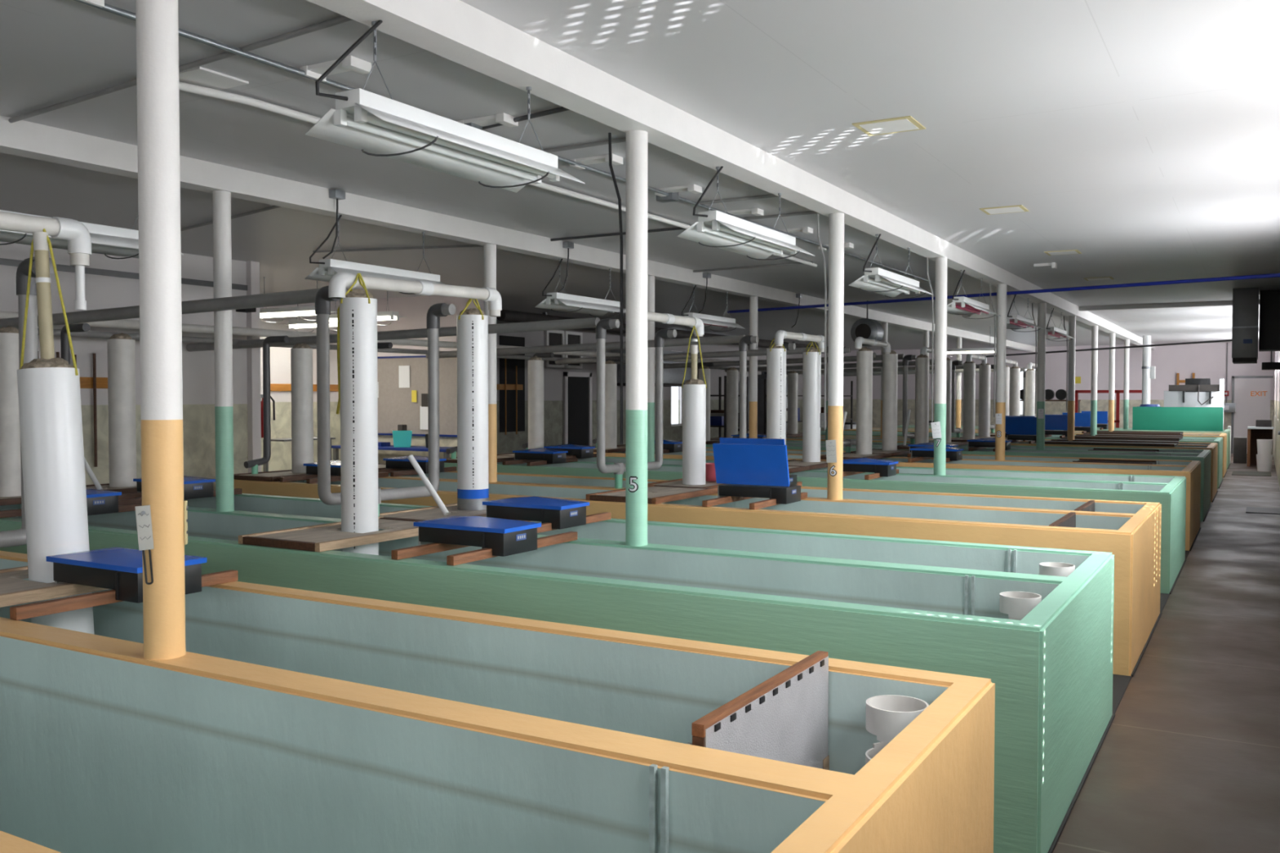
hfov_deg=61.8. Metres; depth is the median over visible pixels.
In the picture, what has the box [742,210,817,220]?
conduit
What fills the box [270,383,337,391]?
peg rail
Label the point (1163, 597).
grate
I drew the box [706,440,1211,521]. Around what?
tank
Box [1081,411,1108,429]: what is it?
pet feeder
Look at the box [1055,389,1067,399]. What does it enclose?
tube
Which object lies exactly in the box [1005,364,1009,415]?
cylinder
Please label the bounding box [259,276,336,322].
strip light
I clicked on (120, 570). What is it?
storage box
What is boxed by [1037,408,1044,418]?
card
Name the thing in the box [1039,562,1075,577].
standpipe
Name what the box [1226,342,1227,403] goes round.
conduit
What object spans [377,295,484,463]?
wall
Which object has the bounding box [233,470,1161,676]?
tank
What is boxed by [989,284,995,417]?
cable
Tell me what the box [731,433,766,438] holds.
pet feeder
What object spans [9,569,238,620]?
rail
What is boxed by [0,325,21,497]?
cylinder
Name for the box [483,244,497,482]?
support pole
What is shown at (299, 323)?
strip light
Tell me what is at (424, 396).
paper
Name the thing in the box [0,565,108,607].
platform
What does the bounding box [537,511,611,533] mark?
rail
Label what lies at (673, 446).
pet feeder
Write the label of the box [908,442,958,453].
pet feeder
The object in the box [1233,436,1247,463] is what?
waste bin
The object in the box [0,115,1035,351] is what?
beam
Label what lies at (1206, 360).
wall
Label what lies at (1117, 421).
rack
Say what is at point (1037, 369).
cylinder
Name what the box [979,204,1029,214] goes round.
access panel
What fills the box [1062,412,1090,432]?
pet feeder
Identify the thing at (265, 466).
work table
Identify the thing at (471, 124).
junction box
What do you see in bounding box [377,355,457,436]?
pinboard
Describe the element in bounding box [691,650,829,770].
screen
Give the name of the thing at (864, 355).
cylinder
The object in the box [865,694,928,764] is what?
standpipe
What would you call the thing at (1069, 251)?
access panel
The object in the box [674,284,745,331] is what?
strip light
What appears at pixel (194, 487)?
box
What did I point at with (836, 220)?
support pole
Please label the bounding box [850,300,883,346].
heater
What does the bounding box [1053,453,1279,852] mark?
floor
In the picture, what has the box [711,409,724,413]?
storage box
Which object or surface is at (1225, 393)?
box
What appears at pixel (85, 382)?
peg rail
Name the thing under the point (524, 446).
pipe
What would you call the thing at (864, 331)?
grille
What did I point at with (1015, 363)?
pipe
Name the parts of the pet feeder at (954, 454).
lid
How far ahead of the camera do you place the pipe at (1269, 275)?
12.62 m
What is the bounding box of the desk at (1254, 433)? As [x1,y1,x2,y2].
[1247,426,1274,466]
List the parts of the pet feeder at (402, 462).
lid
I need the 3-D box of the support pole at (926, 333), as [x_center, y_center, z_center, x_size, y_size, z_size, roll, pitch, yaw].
[5.953,-0.919,22.256,0.116,2.142,0.116,1,2,30]
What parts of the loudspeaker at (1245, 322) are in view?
name plate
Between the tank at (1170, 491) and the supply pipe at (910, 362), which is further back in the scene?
the supply pipe at (910, 362)
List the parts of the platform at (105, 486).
rail, plywood panel, rail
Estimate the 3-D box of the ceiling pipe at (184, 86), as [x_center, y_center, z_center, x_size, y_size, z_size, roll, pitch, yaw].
[-0.117,-1.728,8.580,0.090,0.060,8.402,1,2,31]
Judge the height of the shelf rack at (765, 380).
2.000 m
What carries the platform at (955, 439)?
on the tank at (1213, 446)
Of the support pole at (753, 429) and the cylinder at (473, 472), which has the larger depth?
the support pole at (753, 429)
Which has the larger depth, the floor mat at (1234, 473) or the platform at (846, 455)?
the floor mat at (1234, 473)
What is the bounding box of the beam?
[306,0,1155,350]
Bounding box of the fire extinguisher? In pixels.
[260,394,275,437]
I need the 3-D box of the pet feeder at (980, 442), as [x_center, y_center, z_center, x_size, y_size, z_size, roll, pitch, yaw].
[5.071,0.248,15.513,0.570,0.166,0.300,1,2,30]
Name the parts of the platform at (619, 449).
plywood panel, rail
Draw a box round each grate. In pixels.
[1112,674,1131,714]
[1160,593,1169,612]
[1185,550,1190,559]
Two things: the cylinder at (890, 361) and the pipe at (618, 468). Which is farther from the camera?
the cylinder at (890, 361)
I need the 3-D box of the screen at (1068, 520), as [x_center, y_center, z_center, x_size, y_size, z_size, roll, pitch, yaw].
[2.685,0.962,6.795,0.034,0.758,0.848,1,2,30]
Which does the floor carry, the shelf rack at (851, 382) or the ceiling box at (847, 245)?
the shelf rack at (851, 382)
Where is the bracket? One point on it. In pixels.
(1054, 265)
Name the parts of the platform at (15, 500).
plywood panel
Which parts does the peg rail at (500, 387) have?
broom handle, broom handle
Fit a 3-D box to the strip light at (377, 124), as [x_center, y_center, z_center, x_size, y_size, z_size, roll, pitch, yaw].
[-0.757,-1.260,4.277,0.386,0.464,1.377,1,2,30]
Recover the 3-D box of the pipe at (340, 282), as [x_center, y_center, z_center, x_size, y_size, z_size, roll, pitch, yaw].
[-1.313,-0.806,6.479,0.091,0.185,1.492,1,2,30]
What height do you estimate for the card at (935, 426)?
0.169 m
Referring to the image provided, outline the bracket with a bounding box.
[1033,262,1057,268]
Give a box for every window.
[671,351,682,426]
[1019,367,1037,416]
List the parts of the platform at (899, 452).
plywood panel, rail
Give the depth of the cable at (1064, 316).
18.15 m
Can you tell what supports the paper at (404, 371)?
attached to the pinboard
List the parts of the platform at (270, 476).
rail, rail, plywood panel, rail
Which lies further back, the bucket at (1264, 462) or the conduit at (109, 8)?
the bucket at (1264, 462)
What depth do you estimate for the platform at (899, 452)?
14.33 m
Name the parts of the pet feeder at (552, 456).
lid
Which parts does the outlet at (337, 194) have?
cord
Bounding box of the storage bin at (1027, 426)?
[1005,417,1036,440]
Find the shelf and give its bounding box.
[1020,400,1080,401]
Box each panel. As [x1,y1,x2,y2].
[852,115,925,136]
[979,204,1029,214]
[1044,249,1081,255]
[1084,276,1114,280]
[1132,406,1223,431]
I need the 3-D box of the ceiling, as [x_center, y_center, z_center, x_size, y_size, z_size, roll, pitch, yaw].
[2.213,-2.064,16.299,13.800,0.150,38.900,1,2,30]
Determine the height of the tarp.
0.068 m
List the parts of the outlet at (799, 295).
cord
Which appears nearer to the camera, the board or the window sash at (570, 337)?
the window sash at (570, 337)
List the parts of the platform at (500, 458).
rail, plywood panel, rail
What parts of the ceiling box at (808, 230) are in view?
plate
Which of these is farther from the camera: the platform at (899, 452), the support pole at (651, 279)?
the platform at (899, 452)
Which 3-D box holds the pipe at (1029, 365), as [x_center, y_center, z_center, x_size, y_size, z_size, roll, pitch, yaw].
[8.853,-1.338,23.973,0.091,0.175,1.292,1,2,30]
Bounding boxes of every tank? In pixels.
[0,493,1115,852]
[0,551,995,852]
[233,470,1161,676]
[444,456,1186,594]
[593,447,1200,551]
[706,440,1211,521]
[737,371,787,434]
[786,435,1217,502]
[820,431,1222,488]
[844,427,1226,477]
[897,425,1230,469]
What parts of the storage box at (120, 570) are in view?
lid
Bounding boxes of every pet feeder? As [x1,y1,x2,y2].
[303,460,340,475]
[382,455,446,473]
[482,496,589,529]
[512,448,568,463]
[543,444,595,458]
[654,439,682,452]
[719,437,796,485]
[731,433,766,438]
[843,457,897,476]
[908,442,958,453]
[910,446,964,461]
[967,437,1012,450]
[1004,415,1035,437]
[1044,414,1067,436]
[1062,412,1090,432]
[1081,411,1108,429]
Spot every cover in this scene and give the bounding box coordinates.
[1044,439,1178,446]
[1057,437,1179,441]
[1072,458,1156,464]
[1074,434,1182,439]
[1083,432,1182,435]
[1088,448,1159,452]
[1089,430,1182,434]
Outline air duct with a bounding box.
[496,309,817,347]
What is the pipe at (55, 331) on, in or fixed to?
attached to the wall
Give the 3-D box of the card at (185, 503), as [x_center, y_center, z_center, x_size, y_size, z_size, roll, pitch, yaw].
[-1.365,0.288,3.214,0.012,0.130,0.030,0,2,-14]
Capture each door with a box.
[499,335,524,432]
[563,371,591,446]
[1231,375,1273,453]
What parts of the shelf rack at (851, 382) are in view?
shelf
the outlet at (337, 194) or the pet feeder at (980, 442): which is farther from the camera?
the pet feeder at (980, 442)
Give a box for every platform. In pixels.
[0,496,21,506]
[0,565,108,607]
[85,481,137,493]
[233,469,306,481]
[238,516,421,551]
[377,462,386,469]
[379,502,486,520]
[443,455,514,462]
[497,453,514,455]
[586,484,717,504]
[593,445,625,453]
[647,478,724,488]
[679,439,719,444]
[786,432,802,436]
[786,434,798,437]
[787,459,827,470]
[788,465,809,473]
[820,452,891,459]
[850,448,909,457]
[897,443,912,449]
[928,440,968,445]
[951,437,978,441]
[960,435,995,438]
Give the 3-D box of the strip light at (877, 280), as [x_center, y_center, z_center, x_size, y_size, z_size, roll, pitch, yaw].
[2.207,-1.394,9.377,0.386,0.479,1.377,1,2,30]
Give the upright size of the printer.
0.159 m
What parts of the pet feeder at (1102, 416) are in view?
lid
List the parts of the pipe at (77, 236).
spout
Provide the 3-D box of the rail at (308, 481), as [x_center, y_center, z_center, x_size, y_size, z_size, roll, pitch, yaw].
[-2.689,0.473,9.884,0.042,0.044,0.987,1,2,30]
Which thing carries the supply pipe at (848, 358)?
attached to the pipe at (55, 331)
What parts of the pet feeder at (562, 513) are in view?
lid, name plate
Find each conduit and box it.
[8,15,352,122]
[73,0,356,90]
[180,205,281,231]
[312,244,483,253]
[482,106,569,129]
[529,146,931,282]
[543,137,626,152]
[550,226,686,240]
[693,261,813,272]
[699,194,778,204]
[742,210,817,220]
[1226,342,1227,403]
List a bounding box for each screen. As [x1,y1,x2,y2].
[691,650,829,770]
[1048,511,1075,527]
[1074,500,1094,511]
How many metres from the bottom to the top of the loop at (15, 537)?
1.410 m
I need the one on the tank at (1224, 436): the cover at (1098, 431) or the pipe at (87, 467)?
the cover at (1098, 431)
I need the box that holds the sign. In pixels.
[1075,376,1080,383]
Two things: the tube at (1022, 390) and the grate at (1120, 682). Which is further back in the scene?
the tube at (1022, 390)
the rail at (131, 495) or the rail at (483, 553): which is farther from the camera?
the rail at (131, 495)
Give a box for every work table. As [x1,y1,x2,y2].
[262,436,335,471]
[331,444,451,460]
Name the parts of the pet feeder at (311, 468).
lid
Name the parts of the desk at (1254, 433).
panel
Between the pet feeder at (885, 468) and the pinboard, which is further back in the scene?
the pinboard
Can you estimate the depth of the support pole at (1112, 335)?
23.00 m
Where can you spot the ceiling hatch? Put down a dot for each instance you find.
(199, 76)
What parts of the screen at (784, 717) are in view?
frame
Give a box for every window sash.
[545,329,564,368]
[564,331,582,368]
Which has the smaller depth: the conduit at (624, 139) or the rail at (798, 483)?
the conduit at (624, 139)
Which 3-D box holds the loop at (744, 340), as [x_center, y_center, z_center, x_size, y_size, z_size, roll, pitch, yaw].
[1.383,-0.255,11.580,0.204,1.410,1.107,1,2,30]
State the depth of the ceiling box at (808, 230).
9.72 m
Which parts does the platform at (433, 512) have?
rail, rail, rail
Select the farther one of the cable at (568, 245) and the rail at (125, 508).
the cable at (568, 245)
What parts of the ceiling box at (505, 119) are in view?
plate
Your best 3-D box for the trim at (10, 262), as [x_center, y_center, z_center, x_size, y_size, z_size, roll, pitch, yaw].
[-7.533,-1.430,6.882,0.020,0.060,12.400,1,2,30]
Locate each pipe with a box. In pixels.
[0,211,91,310]
[0,288,339,328]
[0,311,845,369]
[17,328,824,374]
[60,323,89,364]
[84,457,102,489]
[178,81,817,266]
[186,317,599,351]
[244,335,288,474]
[315,285,455,516]
[328,271,502,316]
[377,342,392,348]
[407,454,448,515]
[425,334,744,358]
[445,446,457,458]
[521,352,554,448]
[555,346,828,364]
[592,356,620,447]
[595,318,676,488]
[647,311,704,336]
[654,354,904,368]
[697,362,713,378]
[724,360,934,372]
[727,273,1279,313]
[774,329,824,352]
[786,364,980,374]
[843,367,1011,376]
[843,411,847,429]
[854,337,890,354]
[902,408,911,445]
[920,346,934,355]
[966,353,986,364]
[985,339,1231,357]
[1005,359,1017,366]
[1027,362,1037,368]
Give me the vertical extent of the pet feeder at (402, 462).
0.166 m
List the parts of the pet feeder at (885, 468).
lid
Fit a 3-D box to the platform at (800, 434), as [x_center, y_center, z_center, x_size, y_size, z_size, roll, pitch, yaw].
[3.049,0.156,21.250,0.600,0.044,1.020,1,2,30]
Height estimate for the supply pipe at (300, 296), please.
0.178 m
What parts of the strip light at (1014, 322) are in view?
cord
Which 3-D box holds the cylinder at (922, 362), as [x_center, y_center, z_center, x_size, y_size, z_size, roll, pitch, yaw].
[4.231,-0.399,16.041,0.202,1.376,0.202,1,2,30]
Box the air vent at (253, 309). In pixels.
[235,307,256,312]
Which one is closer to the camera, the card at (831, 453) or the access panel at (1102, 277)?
the card at (831, 453)
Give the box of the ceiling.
[0,0,1279,351]
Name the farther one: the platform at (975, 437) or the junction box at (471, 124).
the platform at (975, 437)
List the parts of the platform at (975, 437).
plywood panel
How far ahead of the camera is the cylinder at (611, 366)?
15.19 m
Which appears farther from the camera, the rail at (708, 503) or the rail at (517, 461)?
the rail at (517, 461)
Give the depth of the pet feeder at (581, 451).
13.27 m
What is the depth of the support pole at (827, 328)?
17.25 m
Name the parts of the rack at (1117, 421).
arm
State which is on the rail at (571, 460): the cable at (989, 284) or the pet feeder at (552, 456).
the pet feeder at (552, 456)
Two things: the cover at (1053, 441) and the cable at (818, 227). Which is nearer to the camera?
the cable at (818, 227)
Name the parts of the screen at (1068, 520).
wire panel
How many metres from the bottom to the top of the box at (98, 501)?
0.166 m
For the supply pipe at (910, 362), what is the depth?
19.98 m
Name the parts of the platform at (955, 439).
rail, plywood panel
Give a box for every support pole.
[135,0,186,660]
[212,190,234,511]
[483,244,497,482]
[625,129,648,546]
[647,275,654,462]
[748,296,757,438]
[825,311,828,444]
[826,213,844,500]
[880,322,888,438]
[923,330,928,357]
[933,257,947,475]
[955,337,961,427]
[995,284,1006,460]
[1035,302,1046,449]
[1066,315,1075,440]
[1090,325,1097,435]
[1108,333,1115,431]
[1123,339,1129,429]
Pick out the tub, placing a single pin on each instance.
(400, 438)
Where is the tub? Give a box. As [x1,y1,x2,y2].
[391,430,412,447]
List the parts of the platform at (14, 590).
rail, plywood panel, rail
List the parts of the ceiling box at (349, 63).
plate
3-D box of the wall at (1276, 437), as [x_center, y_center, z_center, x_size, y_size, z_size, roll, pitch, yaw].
[8.014,-0.325,12.977,0.220,3.130,38.900,1,2,30]
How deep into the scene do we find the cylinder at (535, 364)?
13.64 m
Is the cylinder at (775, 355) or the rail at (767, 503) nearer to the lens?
the rail at (767, 503)
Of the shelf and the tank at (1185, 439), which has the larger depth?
the shelf
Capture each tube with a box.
[1020,389,1023,399]
[1044,389,1054,399]
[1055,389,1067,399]
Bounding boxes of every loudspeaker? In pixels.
[1231,287,1258,364]
[1258,289,1279,369]
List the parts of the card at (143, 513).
plate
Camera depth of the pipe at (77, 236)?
4.53 m
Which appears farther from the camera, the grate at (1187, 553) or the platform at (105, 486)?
the grate at (1187, 553)
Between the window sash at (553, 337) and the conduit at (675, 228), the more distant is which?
the window sash at (553, 337)
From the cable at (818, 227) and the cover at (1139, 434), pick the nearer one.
the cable at (818, 227)
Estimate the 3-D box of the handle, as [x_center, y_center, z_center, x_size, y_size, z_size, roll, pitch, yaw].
[-5.375,-0.161,10.546,0.028,1.120,0.028,1,2,30]
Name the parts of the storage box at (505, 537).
plate, lid, name plate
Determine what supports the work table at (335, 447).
on the floor
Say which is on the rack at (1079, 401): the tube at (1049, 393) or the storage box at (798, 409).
the tube at (1049, 393)
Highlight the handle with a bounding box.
[93,353,97,466]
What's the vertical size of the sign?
0.200 m
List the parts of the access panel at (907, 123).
panel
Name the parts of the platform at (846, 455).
rail, plywood panel, rail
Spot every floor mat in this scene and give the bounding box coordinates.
[1231,471,1271,476]
[1245,506,1279,514]
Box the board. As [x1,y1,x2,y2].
[1177,373,1195,384]
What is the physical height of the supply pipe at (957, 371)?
0.178 m
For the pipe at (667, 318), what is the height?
0.167 m
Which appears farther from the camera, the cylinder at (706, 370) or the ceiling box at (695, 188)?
the cylinder at (706, 370)
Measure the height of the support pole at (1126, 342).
2.142 m
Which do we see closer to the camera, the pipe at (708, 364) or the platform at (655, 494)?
the platform at (655, 494)
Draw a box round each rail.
[0,497,141,518]
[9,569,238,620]
[80,377,107,388]
[88,502,142,515]
[118,488,213,499]
[134,488,242,502]
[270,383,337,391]
[280,474,334,482]
[306,471,388,484]
[377,468,415,473]
[390,466,456,476]
[391,542,468,559]
[446,531,577,565]
[497,384,523,390]
[502,459,541,465]
[527,457,577,466]
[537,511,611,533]
[566,453,596,458]
[654,449,679,453]
[702,496,754,506]
[749,492,807,510]
[796,481,801,486]
[843,471,862,476]
[864,469,898,479]
[907,457,933,462]
[968,447,986,451]
[1010,440,1021,443]
[1028,440,1035,444]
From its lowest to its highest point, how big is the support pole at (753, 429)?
2.142 m
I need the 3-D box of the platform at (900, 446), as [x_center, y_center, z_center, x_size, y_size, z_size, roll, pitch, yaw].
[4.225,0.303,16.049,0.600,0.044,1.015,1,2,30]
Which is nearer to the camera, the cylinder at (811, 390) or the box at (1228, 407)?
the cylinder at (811, 390)
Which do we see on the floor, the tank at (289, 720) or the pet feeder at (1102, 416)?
the tank at (289, 720)
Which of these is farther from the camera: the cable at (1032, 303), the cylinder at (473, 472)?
the cable at (1032, 303)
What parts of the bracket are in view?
arm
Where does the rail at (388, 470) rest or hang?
on the tank at (1131, 531)
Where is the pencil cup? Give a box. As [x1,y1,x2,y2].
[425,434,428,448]
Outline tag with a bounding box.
[819,413,827,427]
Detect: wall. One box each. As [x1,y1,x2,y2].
[0,241,248,490]
[259,292,824,471]
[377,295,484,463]
[824,342,1274,454]
[1272,351,1279,488]
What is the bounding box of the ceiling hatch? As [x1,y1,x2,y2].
[178,66,248,89]
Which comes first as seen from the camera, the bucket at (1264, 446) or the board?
the bucket at (1264, 446)
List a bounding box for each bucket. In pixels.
[705,462,716,481]
[1256,453,1272,471]
[1257,439,1272,454]
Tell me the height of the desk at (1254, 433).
0.900 m
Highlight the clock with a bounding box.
[397,424,406,431]
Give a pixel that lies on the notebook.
(380, 443)
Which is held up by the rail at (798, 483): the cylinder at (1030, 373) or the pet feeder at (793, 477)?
the pet feeder at (793, 477)
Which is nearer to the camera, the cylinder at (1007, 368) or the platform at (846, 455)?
the platform at (846, 455)
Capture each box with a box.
[45,546,207,603]
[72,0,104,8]
[85,488,121,515]
[133,475,215,499]
[300,55,371,81]
[413,515,541,556]
[457,112,518,127]
[464,122,482,129]
[569,153,622,169]
[654,184,702,196]
[656,191,678,202]
[710,413,724,416]
[710,416,724,425]
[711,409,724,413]
[712,443,800,504]
[724,208,764,216]
[779,226,813,234]
[797,408,799,420]
[817,242,853,250]
[1223,391,1228,395]
[1223,403,1235,412]
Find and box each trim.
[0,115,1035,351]
[0,257,247,290]
[245,261,261,472]
[1079,299,1259,311]
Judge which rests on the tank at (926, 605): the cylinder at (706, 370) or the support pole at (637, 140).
the support pole at (637, 140)
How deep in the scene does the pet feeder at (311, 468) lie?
9.93 m
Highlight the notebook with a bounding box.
[377,441,390,446]
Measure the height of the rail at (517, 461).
0.044 m
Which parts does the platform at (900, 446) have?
rail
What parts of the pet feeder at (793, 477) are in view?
lid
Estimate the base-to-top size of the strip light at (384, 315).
0.589 m
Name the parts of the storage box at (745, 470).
plate, lid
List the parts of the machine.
post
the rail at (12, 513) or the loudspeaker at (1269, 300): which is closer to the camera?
the rail at (12, 513)
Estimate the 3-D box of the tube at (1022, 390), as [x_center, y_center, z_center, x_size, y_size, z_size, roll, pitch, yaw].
[11.021,-0.918,30.707,0.300,0.300,0.200,1,2,30]
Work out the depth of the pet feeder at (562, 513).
6.27 m
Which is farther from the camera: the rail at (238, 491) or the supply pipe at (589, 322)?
the supply pipe at (589, 322)
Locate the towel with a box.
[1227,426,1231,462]
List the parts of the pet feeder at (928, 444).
lid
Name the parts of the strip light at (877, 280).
cord, hanging chain, guard chain, guard chain, hanging chain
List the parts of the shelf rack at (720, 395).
shelf, shelf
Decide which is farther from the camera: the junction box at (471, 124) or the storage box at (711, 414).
the storage box at (711, 414)
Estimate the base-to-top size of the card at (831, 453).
0.173 m
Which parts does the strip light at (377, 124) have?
cord, hanging chain, guard chain, guard chain, hanging chain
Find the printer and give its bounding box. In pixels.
[1255,419,1271,426]
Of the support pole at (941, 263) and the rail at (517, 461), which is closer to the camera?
the support pole at (941, 263)
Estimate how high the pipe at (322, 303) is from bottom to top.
1.410 m
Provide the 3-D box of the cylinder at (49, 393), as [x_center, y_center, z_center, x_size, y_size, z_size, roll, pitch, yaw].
[-2.405,0.162,4.410,0.327,2.040,0.226,1,2,30]
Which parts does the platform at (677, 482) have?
rail, plywood panel, rail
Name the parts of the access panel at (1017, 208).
panel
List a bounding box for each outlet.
[322,189,345,258]
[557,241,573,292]
[698,272,711,313]
[791,293,802,327]
[1232,357,1257,364]
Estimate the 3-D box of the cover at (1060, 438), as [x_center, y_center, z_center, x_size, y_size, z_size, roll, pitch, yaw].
[8.138,0.244,18.306,1.900,0.040,0.980,1,2,30]
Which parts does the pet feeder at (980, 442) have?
lid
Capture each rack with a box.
[710,375,748,437]
[764,378,802,434]
[821,381,853,429]
[1020,400,1080,413]
[1074,390,1151,427]
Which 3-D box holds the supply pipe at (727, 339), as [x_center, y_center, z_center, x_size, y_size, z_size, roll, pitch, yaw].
[-0.795,-0.922,12.526,4.422,0.178,0.084,1,2,30]
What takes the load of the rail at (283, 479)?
on the tank at (1131, 531)
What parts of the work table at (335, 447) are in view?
leg, leg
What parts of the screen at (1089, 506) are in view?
wire panel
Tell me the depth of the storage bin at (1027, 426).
17.96 m
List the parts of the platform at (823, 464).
plywood panel, rail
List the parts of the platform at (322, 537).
rail, rail, plywood panel, rail, rail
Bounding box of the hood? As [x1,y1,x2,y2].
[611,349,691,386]
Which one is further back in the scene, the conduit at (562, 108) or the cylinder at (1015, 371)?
the cylinder at (1015, 371)
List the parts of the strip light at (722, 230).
cord, hanging chain, guard chain, guard chain, hanging chain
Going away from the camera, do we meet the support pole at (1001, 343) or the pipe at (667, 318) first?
the pipe at (667, 318)
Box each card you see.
[134,505,154,584]
[183,500,187,544]
[825,440,836,462]
[930,422,941,438]
[995,413,1001,424]
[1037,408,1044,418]
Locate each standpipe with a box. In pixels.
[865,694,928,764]
[999,591,1041,620]
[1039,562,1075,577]
[1142,335,1155,404]
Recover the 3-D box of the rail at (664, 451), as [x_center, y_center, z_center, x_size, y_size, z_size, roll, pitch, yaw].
[0.427,0.338,14.749,0.042,0.044,1.040,1,2,30]
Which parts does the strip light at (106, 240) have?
guard chain, guard chain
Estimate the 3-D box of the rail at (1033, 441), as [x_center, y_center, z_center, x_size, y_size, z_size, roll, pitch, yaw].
[6.655,0.251,17.982,0.042,0.044,0.990,1,2,30]
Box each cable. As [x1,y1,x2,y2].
[608,132,622,444]
[817,213,826,429]
[926,257,933,422]
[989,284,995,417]
[1031,302,1036,413]
[1063,315,1067,411]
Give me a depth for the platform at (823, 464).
11.72 m
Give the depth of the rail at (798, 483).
9.13 m
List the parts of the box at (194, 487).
lid, name plate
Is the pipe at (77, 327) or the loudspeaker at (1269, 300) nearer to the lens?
the pipe at (77, 327)
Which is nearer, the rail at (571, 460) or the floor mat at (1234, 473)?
the rail at (571, 460)
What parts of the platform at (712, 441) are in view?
rail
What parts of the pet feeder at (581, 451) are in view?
lid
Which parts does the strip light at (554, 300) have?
cord, hanging chain, guard chain, hanging chain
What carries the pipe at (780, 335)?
on the cylinder at (811, 390)
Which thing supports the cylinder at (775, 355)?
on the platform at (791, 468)
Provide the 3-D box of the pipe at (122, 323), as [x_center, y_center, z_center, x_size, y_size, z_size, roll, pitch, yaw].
[-1.915,-1.039,14.099,0.080,0.080,30.500,1,2,30]
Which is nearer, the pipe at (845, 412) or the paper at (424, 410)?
the pipe at (845, 412)
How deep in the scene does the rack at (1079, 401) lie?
30.07 m
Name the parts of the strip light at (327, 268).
cord, hanging chain, hanging chain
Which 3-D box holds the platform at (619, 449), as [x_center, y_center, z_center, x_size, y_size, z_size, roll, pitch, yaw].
[-0.433,0.323,15.257,0.600,0.044,1.065,1,2,30]
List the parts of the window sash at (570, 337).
pane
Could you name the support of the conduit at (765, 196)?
attached to the ceiling
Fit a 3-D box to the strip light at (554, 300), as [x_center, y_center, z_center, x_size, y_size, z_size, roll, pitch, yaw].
[-0.587,-1.417,10.999,0.386,0.528,1.377,1,2,30]
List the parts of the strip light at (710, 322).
cord, hanging chain, hanging chain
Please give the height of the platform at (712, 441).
0.044 m
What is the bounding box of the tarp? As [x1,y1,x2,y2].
[1139,404,1161,407]
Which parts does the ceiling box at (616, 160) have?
plate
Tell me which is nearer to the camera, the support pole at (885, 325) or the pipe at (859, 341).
the pipe at (859, 341)
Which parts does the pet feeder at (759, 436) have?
lid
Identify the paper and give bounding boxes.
[399,365,409,387]
[411,390,416,402]
[419,405,428,429]
[421,393,427,406]
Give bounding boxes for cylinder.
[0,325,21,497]
[17,228,94,634]
[106,333,136,487]
[290,343,313,472]
[336,273,378,555]
[457,298,488,510]
[528,355,543,448]
[605,360,617,448]
[681,325,706,484]
[697,365,710,440]
[726,367,737,437]
[766,337,786,444]
[787,370,797,433]
[802,341,821,462]
[856,346,872,454]
[881,350,897,450]
[915,354,928,444]
[946,357,951,442]
[962,360,975,439]
[978,362,991,436]
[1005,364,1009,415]
[1009,366,1020,416]
[1025,368,1035,416]
[1035,368,1037,417]
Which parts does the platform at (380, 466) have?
plywood panel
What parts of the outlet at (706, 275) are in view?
cord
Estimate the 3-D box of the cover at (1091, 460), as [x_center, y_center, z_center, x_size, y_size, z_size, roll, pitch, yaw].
[5.810,0.441,13.087,0.880,0.040,0.582,1,2,30]
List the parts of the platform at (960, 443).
rail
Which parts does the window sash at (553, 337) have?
pane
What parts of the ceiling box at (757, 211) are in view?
plate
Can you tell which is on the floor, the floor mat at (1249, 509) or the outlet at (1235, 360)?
the floor mat at (1249, 509)
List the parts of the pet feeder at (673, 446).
lid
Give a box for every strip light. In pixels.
[0,209,183,258]
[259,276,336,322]
[281,304,337,332]
[304,214,444,293]
[305,19,585,192]
[328,290,406,326]
[534,258,626,317]
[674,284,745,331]
[676,166,814,260]
[848,234,933,298]
[946,270,1000,319]
[946,336,995,356]
[1006,294,1044,332]
[1036,307,1074,341]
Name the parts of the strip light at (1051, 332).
cord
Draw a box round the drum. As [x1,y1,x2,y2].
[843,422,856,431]
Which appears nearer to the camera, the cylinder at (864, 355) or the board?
the cylinder at (864, 355)
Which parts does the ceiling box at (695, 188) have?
plate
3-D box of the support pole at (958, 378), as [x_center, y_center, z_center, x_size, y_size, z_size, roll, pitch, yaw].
[7.359,-0.986,24.677,0.116,2.142,0.116,1,2,30]
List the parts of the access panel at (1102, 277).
panel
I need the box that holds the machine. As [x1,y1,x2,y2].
[1164,377,1224,429]
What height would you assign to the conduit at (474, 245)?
0.026 m
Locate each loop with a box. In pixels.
[0,257,57,547]
[738,335,795,438]
[843,346,875,453]
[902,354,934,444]
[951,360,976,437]
[990,364,995,433]
[1020,368,1026,416]
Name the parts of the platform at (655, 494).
rail, rail, plywood panel, rail, rail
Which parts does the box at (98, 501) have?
name plate, lid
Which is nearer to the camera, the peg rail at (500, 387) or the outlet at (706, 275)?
the outlet at (706, 275)
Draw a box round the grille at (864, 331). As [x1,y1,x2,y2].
[855,324,871,338]
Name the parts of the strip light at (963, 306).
cord, hanging chain, guard chain, guard chain, hanging chain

